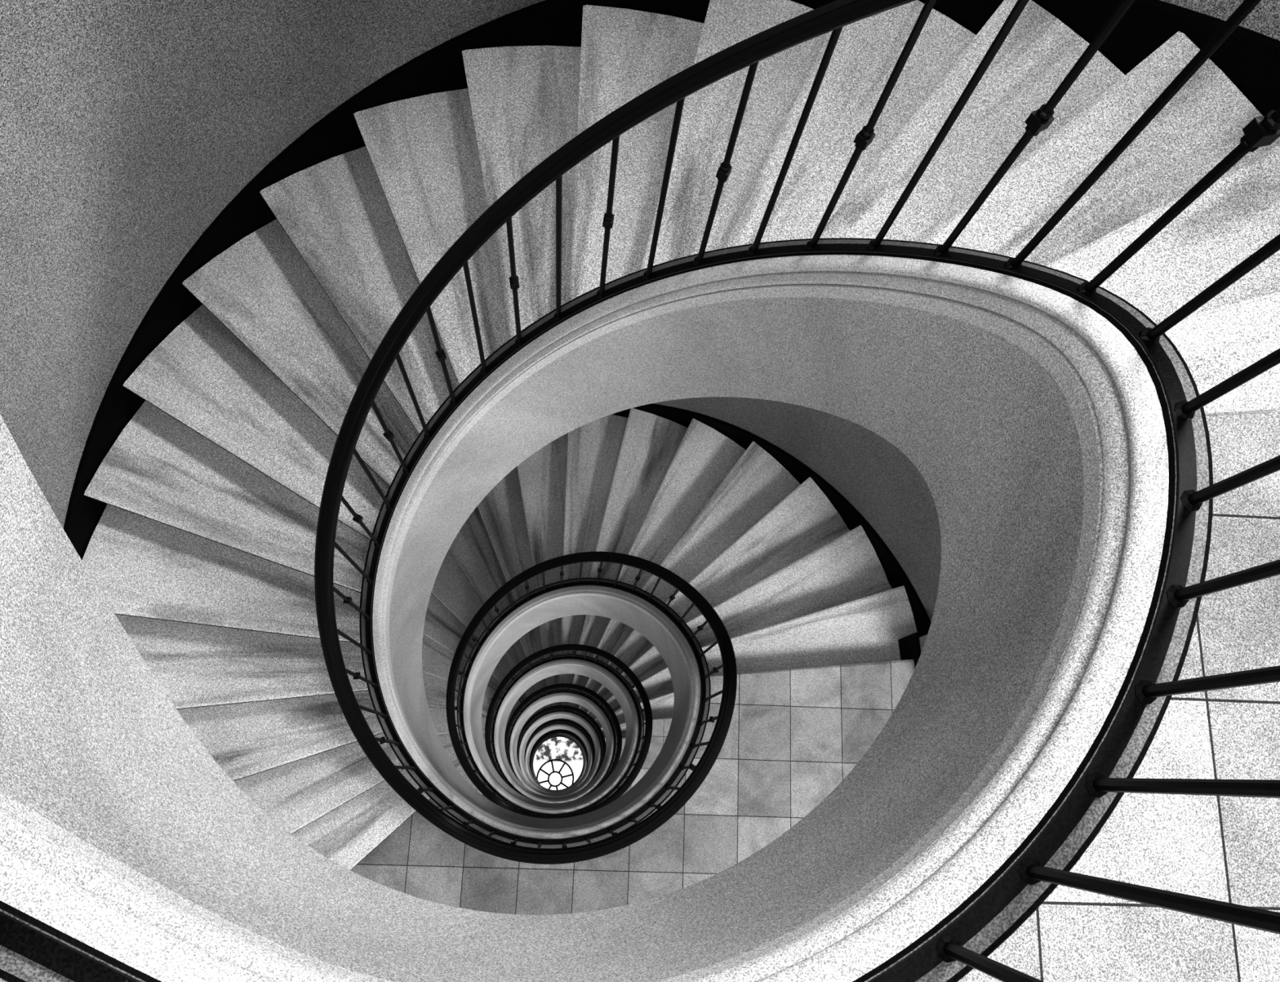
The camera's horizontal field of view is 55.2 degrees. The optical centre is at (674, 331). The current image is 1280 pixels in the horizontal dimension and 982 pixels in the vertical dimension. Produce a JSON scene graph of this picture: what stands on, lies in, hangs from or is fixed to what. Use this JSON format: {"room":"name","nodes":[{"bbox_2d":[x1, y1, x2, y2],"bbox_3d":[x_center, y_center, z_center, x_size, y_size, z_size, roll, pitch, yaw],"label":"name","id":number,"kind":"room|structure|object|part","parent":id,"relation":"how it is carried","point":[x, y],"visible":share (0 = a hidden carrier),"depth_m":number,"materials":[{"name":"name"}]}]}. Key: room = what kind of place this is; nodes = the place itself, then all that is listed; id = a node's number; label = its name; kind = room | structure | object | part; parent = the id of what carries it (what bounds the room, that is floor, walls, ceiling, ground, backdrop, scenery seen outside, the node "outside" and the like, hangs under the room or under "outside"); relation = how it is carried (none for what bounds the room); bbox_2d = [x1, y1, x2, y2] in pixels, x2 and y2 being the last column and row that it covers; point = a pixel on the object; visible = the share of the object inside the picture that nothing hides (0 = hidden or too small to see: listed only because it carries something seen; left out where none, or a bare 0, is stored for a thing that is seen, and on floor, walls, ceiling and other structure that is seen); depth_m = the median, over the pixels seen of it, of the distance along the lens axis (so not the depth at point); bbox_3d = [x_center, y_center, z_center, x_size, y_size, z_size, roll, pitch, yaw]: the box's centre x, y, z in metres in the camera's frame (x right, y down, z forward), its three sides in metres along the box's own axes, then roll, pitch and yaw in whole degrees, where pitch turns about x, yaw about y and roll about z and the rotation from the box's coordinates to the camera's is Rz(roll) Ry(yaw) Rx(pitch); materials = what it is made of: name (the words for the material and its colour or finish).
{"room":"spiral stairwell","nodes":[
{"label":"spiral stairwell","id":0,"kind":"room"},
{"bbox_2d":[0,0,1279,622],"bbox_3d":[-0.701,3.978,10.478,3.652,23.710,3.480,2,70,-5],"label":"wall","id":1,"kind":"structure","parent":0,"point":[127,127],"depth_m":2.69,"materials":[{"name":"paint"}]},
{"bbox_2d":[63,0,1279,631],"bbox_3d":[-0.705,3.997,10.532,3.649,23.994,3.480,2,70,-5],"label":"baseboard","id":2,"kind":"structure","parent":1,"relation":"attached to","point":[1250,59],"depth_m":2.91,"materials":[{"name":"black stone"}]},
{"bbox_2d":[897,630,928,666],"bbox_3d":[0.437,3.060,9.436,0.239,20.925,0.232,2,70,-5],"label":"baseboard","id":3,"kind":"structure","parent":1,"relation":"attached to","point":[910,646],"depth_m":4.24,"materials":[{"name":"paint"}]},
{"label":"floor","id":4,"kind":"structure","parent":0,"visible":0},
{"bbox_2d":[533,737,582,790],"bbox_3d":[-2.111,7.785,21.604,1.240,0.020,1.240,2,70,-5],"label":"roundel","id":5,"kind":"object","parent":4,"relation":"on","point":[557,762],"visible":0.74,"depth_m":21.67,"materials":[{"name":"white glass"}]},
{"bbox_2d":[0,0,1279,981],"bbox_3d":[-0.659,3.835,10.088,3.643,24.736,3.480,2,70,-5],"label":"spiral staircase","id":6,"kind":"structure","parent":4,"relation":"on","point":[379,530],"depth_m":1.94,"materials":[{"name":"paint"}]},
{"bbox_3d":[-0.934,3.244,9.670,0.980,23.778,0.980,2,70,-5],"label":"handrail","id":7,"kind":"part","parent":6,"relation":"part of","materials":[{"name":"black metal"}]}
]}

